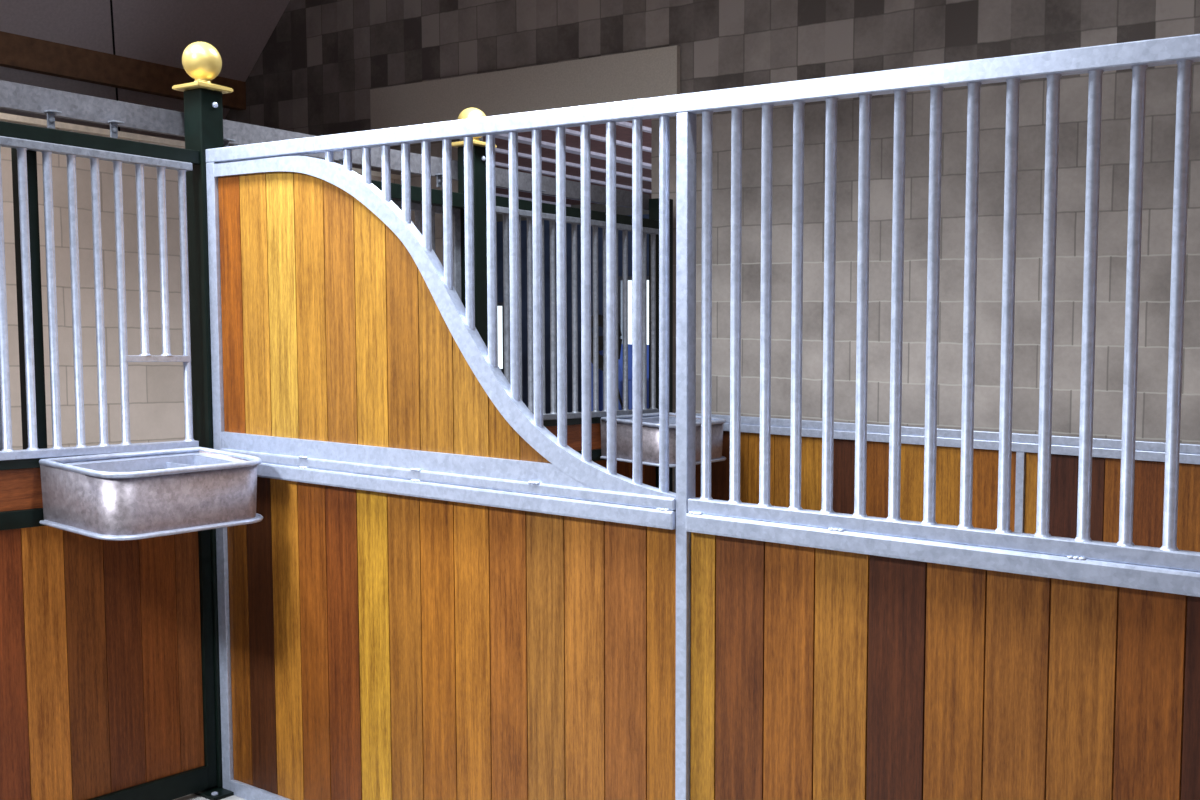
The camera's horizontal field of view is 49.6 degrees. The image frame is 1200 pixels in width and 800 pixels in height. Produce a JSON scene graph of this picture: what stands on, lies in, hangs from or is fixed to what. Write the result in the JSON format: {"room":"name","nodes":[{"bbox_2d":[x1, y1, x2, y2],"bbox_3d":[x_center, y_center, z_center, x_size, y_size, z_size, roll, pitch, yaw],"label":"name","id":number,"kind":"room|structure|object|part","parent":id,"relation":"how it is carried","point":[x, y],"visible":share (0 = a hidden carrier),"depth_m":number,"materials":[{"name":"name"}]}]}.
{"room":"horse stable","nodes":[
{"label":"horse stable","id":0,"kind":"room"},
{"bbox_2d":[0,0,289,140],"bbox_3d":[-1.362,-3.485,2.811,11.500,6.113,8.550,3,6,37],"label":"ceiling","id":1,"kind":"structure","parent":0,"point":[154,31],"depth_m":8.13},
{"bbox_2d":[0,120,401,449],"bbox_3d":[-3.836,0.028,4.867,0.200,2.929,8.350,3,6,37],"label":"wall","id":2,"kind":"structure","parent":0,"point":[156,389],"depth_m":6.47,"materials":[{"name":"beige tile"}]},
{"bbox_2d":[0,113,401,180],"bbox_3d":[-3.840,-1.274,4.764,0.260,0.371,8.350,3,6,37],"label":"trim","id":3,"kind":"structure","parent":2,"relation":"attached to","point":[3,116],"depth_m":6.38,"materials":[{"name":"grey metal"}]},
{"bbox_2d":[174,794,245,799],"bbox_3d":[-0.336,1.397,6.179,13.100,0.726,14.700,3,6,37],"label":"floor","id":4,"kind":"structure","parent":0,"point":[191,796],"depth_m":4.54,"materials":[{"name":"concrete"}]},
{"bbox_2d":[11,148,46,449],"bbox_3d":[-1.776,0.281,4.099,0.050,2.242,0.056,3,6,37],"label":"upright","id":5,"kind":"object","parent":4,"relation":"on","point":[31,155],"visible":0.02,"depth_m":4.04,"materials":[{"name":"green paint"}]},
{"bbox_2d":[172,42,233,799],"bbox_3d":[-1.361,0.081,4.544,0.200,2.624,0.200,3,6,37],"label":"post","id":6,"kind":"object","parent":4,"relation":"on","point":[203,104],"visible":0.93,"depth_m":4.48,"materials":[{"name":"black metal"}]},
{"bbox_2d":[0,121,216,799],"bbox_3d":[-1.877,0.278,3.877,0.054,2.291,1.648,3,6,37],"label":"stall front","id":7,"kind":"object","parent":6,"relation":"attached to","point":[107,683],"visible":0.77,"depth_m":4.20,"materials":[{"name":"metal"}]},
{"bbox_3d":[-1.878,0.368,3.886,0.050,0.123,1.648,3,6,37],"label":"rail","id":8,"kind":"part","parent":7,"relation":"part of","materials":[{"name":"black metal"}]},
{"bbox_3d":[-1.879,0.199,3.872,0.050,0.097,1.648,3,6,37],"label":"rail","id":9,"kind":"part","parent":7,"relation":"part of","materials":[{"name":"grey metal"}]},
{"bbox_3d":[-1.873,0.171,3.865,0.042,0.090,1.568,3,6,37],"label":"sill rail","id":10,"kind":"part","parent":7,"relation":"part of","materials":[{"name":"metal"}]},
{"bbox_3d":[-1.883,-0.808,3.793,0.048,0.112,1.648,3,6,37],"label":"rail","id":11,"kind":"part","parent":7,"relation":"part of","materials":[{"name":"metal"}]},
{"bbox_3d":[-1.887,1.346,3.946,0.052,0.146,1.606,3,6,37],"label":"rail","id":12,"kind":"part","parent":7,"relation":"part of","materials":[{"name":"black metal"}]},
{"bbox_2d":[39,447,262,540],"bbox_3d":[-1.399,0.287,4.125,0.402,0.230,0.591,3,6,37],"label":"trough","id":13,"kind":"object","parent":7,"relation":"attached to","point":[136,495],"visible":1,"depth_m":3.98,"materials":[{"name":"metal"}]},
{"bbox_3d":[-1.485,-0.138,4.353,0.028,0.032,0.250,3,6,37],"label":"feed opening rail","id":14,"kind":"part","parent":7,"relation":"part of","materials":[{"name":"metal"}]},
{"bbox_3d":[-1.367,-1.076,4.473,0.144,0.032,0.144,3,6,37],"label":"cap plate","id":15,"kind":"part","parent":6,"relation":"part of","materials":[{"name":"gold metal"}]},
{"bbox_3d":[-1.357,1.379,4.647,0.200,0.020,0.200,3,6,37],"label":"plate","id":16,"kind":"part","parent":6,"relation":"part of","materials":[{"name":"green paint"}]},
{"bbox_2d":[371,180,464,209],"bbox_3d":[-0.943,-0.826,5.026,0.048,0.112,1.265,3,6,37],"label":"header rail","id":17,"kind":"object","parent":6,"relation":"attached to","point":[396,189],"visible":0.08,"depth_m":5.27,"materials":[{"name":"green metal"}]},
{"bbox_2d":[392,200,460,299],"bbox_3d":[-0.977,0.265,5.145,0.036,2.200,1.230,3,6,37],"label":"sliding door","id":18,"kind":"structure","parent":17,"relation":"hanging from","point":[416,207],"depth_m":5.52,"materials":[{"name":"metal"}]},
{"bbox_3d":[-0.980,-0.789,5.061,0.030,0.083,1.159,3,6,37],"label":"cross rail","id":19,"kind":"part","parent":18,"relation":"part of","materials":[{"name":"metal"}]},
{"bbox_3d":[-0.614,0.251,5.620,0.030,2.151,0.035,3,6,37],"label":"frame post","id":20,"kind":"part","parent":18,"relation":"part of","materials":[{"name":"metal"}]},
{"bbox_2d":[452,108,496,347],"bbox_3d":[-0.537,0.057,5.624,0.200,2.610,0.200,3,6,37],"label":"post","id":21,"kind":"object","parent":4,"relation":"on","point":[479,147],"visible":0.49,"depth_m":5.55,"materials":[{"name":"metal"}]},
{"bbox_2d":[0,80,649,210],"bbox_3d":[-1.106,-0.953,4.936,0.065,0.296,4.500,3,6,37],"label":"door track","id":22,"kind":"object","parent":21,"relation":"attached to","point":[52,103],"visible":0.5,"depth_m":4.47,"materials":[{"name":"metal"}]},
{"bbox_2d":[0,389,2,450],"bbox_3d":[-2.143,0.307,3.700,0.036,2.189,0.960,3,6,37],"label":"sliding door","id":23,"kind":"structure","parent":22,"relation":"hanging from","point":[1,440],"depth_m":4.03,"materials":[{"name":"metal"}]},
{"bbox_3d":[-0.543,-1.093,5.554,0.144,0.032,0.144,3,6,37],"label":"cap plate","id":24,"kind":"part","parent":21,"relation":"part of","materials":[{"name":"gold metal"}]},
{"bbox_2d":[591,344,648,410],"bbox_3d":[0.434,0.321,11.239,1.003,1.622,0.680,3,6,37],"label":"stack","id":25,"kind":"object","parent":4,"relation":"on","point":[620,361],"visible":0.02,"depth_m":11.11,"materials":[{"name":"blue plastic"}]},
{"bbox_2d":[649,198,672,491],"bbox_3d":[0.294,0.144,6.775,0.135,2.365,0.200,3,6,37],"label":"post","id":26,"kind":"object","parent":4,"relation":"on","point":[653,203],"visible":0.11,"depth_m":6.71,"materials":[{"name":"black metal"}]},
{"bbox_2d":[496,196,658,487],"bbox_3d":[-0.096,0.208,6.211,0.054,2.277,1.323,3,6,37],"label":"partition","id":27,"kind":"object","parent":26,"relation":"attached to","point":[573,215],"visible":0.34,"depth_m":6.15,"materials":[{"name":"metal"}]},
{"bbox_3d":[-0.098,0.100,6.203,0.050,0.084,1.323,3,6,37],"label":"rail","id":28,"kind":"part","parent":27,"relation":"part of","materials":[{"name":"metal"}]},
{"bbox_3d":[-0.102,-0.878,6.126,0.048,0.098,1.323,3,6,37],"label":"rail","id":29,"kind":"part","parent":27,"relation":"part of","materials":[{"name":"silver metal"}]},
{"bbox_3d":[-0.097,0.269,6.217,0.050,0.109,1.323,3,6,37],"label":"rail","id":30,"kind":"part","parent":27,"relation":"part of","materials":[{"name":"grey metal"}]},
{"bbox_3d":[-0.092,0.072,6.196,0.042,0.077,1.243,3,6,37],"label":"sill rail","id":31,"kind":"part","parent":27,"relation":"part of","materials":[{"name":"metal"}]},
{"bbox_2d":[591,314,622,408],"bbox_3d":[0.018,-0.140,6.395,0.024,0.562,0.353,3,6,37],"label":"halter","id":32,"kind":"object","parent":27,"relation":"hanging from","point":[600,317],"visible":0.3,"depth_m":6.36},
{"bbox_2d":[600,412,725,466],"bbox_3d":[0.330,0.188,6.376,0.418,0.230,0.560,3,6,37],"label":"trough","id":33,"kind":"object","parent":27,"relation":"attached to","point":[650,420],"visible":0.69,"depth_m":6.22,"materials":[{"name":"metal"}]},
{"bbox_2d":[206,34,1199,799],"bbox_3d":[0.295,0.359,3.294,4.100,2.252,0.057,3,6,37],"label":"wall","id":34,"kind":"structure","parent":4,"relation":"on","point":[435,595],"depth_m":3.42,"materials":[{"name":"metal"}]},
{"bbox_3d":[-1.313,0.290,4.527,0.044,2.205,0.040,3,6,37],"label":"frame post","id":35,"kind":"part","parent":34,"relation":"part of","materials":[{"name":"metal"}]},
{"bbox_3d":[-0.541,1.407,4.026,1.889,0.051,0.040,3,6,37],"label":"rail","id":36,"kind":"part","parent":34,"relation":"part of","materials":[{"name":"metal"}]},
{"bbox_3d":[-0.545,-0.262,3.894,1.890,0.999,0.040,3,6,37],"label":"curved rail","id":37,"kind":"part","parent":34,"relation":"part of","materials":[{"name":"metal"}]},
{"bbox_3d":[0.221,0.378,3.359,0.034,2.205,0.042,3,6,37],"label":"frame post","id":38,"kind":"part","parent":34,"relation":"part of","materials":[{"name":"metal"}]},
{"bbox_3d":[0.295,-0.740,3.212,4.100,0.048,0.042,3,6,37],"label":"rail","id":39,"kind":"part","parent":34,"relation":"part of","materials":[{"name":"metal"}]},
{"bbox_3d":[0.294,0.268,3.286,4.008,0.145,0.053,3,6,37],"label":"rail","id":40,"kind":"part","parent":34,"relation":"part of","materials":[{"name":"metal"}]},
{"bbox_2d":[674,412,1199,551],"bbox_3d":[2.028,0.786,5.600,4.098,1.261,0.048,3,6,37],"label":"lining","id":41,"kind":"object","parent":4,"relation":"on","point":[1149,474],"visible":0.16,"depth_m":5.82,"materials":[{"name":"wood"}]},
{"bbox_3d":[0.418,0.733,6.834,0.040,1.182,0.041,3,6,37],"label":"frame post","id":42,"kind":"part","parent":41,"relation":"part of","materials":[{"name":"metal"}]},
{"bbox_3d":[2.026,0.197,5.553,4.098,0.080,0.048,3,6,37],"label":"rail","id":43,"kind":"part","parent":41,"relation":"part of","materials":[{"name":"metal"}]},
{"bbox_3d":[1.850,0.815,5.744,0.036,1.182,0.041,3,6,37],"label":"frame post","id":44,"kind":"part","parent":41,"relation":"part of","materials":[{"name":"metal"}]},
{"bbox_2d":[483,119,650,204],"bbox_3d":[0.598,-1.778,10.551,8.400,0.300,5.830,3,6,37],"label":"ceiling","id":45,"kind":"structure","parent":0,"point":[624,134],"depth_m":9.00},
{"bbox_2d":[497,214,648,413],"bbox_3d":[1.163,-0.268,11.491,8.500,2.786,0.150,3,6,37],"label":"wall","id":46,"kind":"structure","parent":0,"point":[500,297],"depth_m":12.54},
{"bbox_2d":[497,302,503,371],"bbox_3d":[-1.019,-0.631,13.083,0.250,0.703,0.090,3,6,37],"label":"window","id":47,"kind":"structure","parent":46,"relation":"in","point":[500,305],"depth_m":13.10,"materials":[{"name":"white"}]},
{"bbox_2d":[497,203,648,221],"bbox_3d":[1.150,-1.713,11.364,8.500,0.127,0.180,3,6,37],"label":"trim","id":48,"kind":"structure","parent":46,"relation":"attached to","point":[595,207],"depth_m":12.11,"materials":[{"name":"grey metal"}]},
{"bbox_2d":[618,276,648,344],"bbox_3d":[0.359,-0.656,12.025,0.420,0.973,0.090,3,6,37],"label":"window","id":49,"kind":"structure","parent":46,"relation":"in","point":[620,278],"depth_m":12.09,"materials":[{"name":"white"}]},
{"bbox_2d":[224,0,1199,491],"bbox_3d":[1.176,-2.508,6.217,11.100,7.757,0.200,3,6,37],"label":"wall","id":50,"kind":"structure","parent":0,"point":[315,74],"depth_m":6.11,"materials":[{"name":"concrete"}]},
{"bbox_2d":[0,31,245,109],"bbox_3d":[-4.956,-1.983,5.624,0.080,0.525,8.250,3,6,37],"label":"wooden beam","id":51,"kind":"structure","parent":50,"relation":"attached to","point":[19,52],"depth_m":8.02,"materials":[{"name":"brown wood"}]},
{"bbox_2d":[370,45,679,129],"bbox_3d":[-0.507,-1.744,7.419,2.300,0.276,0.032,3,6,37],"label":"board","id":52,"kind":"object","parent":50,"relation":"attached to","point":[649,73],"visible":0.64,"depth_m":7.29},
{"bbox_2d":[496,193,570,206],"bbox_3d":[-1.435,-1.795,10.820,0.042,0.175,3.770,3,6,37],"label":"trim","id":53,"kind":"structure","parent":50,"relation":"attached to","point":[497,194],"depth_m":11.81,"materials":[{"name":"grey metal"}]},
{"bbox_2d":[497,187,605,204],"bbox_3d":[-1.070,-1.774,10.542,0.042,0.175,3.770,3,6,37],"label":"trim","id":54,"kind":"structure","parent":50,"relation":"attached to","point":[497,187],"depth_m":11.40,"materials":[{"name":"grey metal"}]},
{"bbox_2d":[495,134,650,168],"bbox_3d":[0.384,-1.690,9.434,0.091,0.175,3.770,3,6,37],"label":"trim","id":55,"kind":"structure","parent":50,"relation":"attached to","point":[524,140],"depth_m":8.66,"materials":[{"name":"silver metal"}]},
{"bbox_2d":[495,148,650,181],"bbox_3d":[0.027,-1.711,9.706,0.042,0.175,3.770,3,6,37],"label":"trim","id":56,"kind":"structure","parent":50,"relation":"attached to","point":[497,150],"depth_m":9.37,"materials":[{"name":"silver metal"}]},
{"bbox_2d":[495,162,650,192],"bbox_3d":[-0.339,-1.732,9.985,0.042,0.175,3.770,3,6,37],"label":"trim","id":57,"kind":"structure","parent":50,"relation":"attached to","point":[496,163],"depth_m":10.10,"materials":[{"name":"silver metal"}]},
{"bbox_2d":[548,129,650,151],"bbox_3d":[0.758,-1.669,9.149,0.042,0.175,3.770,3,6,37],"label":"trim","id":58,"kind":"structure","parent":50,"relation":"attached to","point":[568,131],"depth_m":8.14,"materials":[{"name":"silver metal"}]},
{"bbox_2d":[616,122,650,132],"bbox_3d":[1.123,-1.648,8.871,0.042,0.175,3.770,3,6,37],"label":"trim","id":59,"kind":"structure","parent":50,"relation":"attached to","point":[624,124],"depth_m":7.61,"materials":[{"name":"white metal"}]}
]}

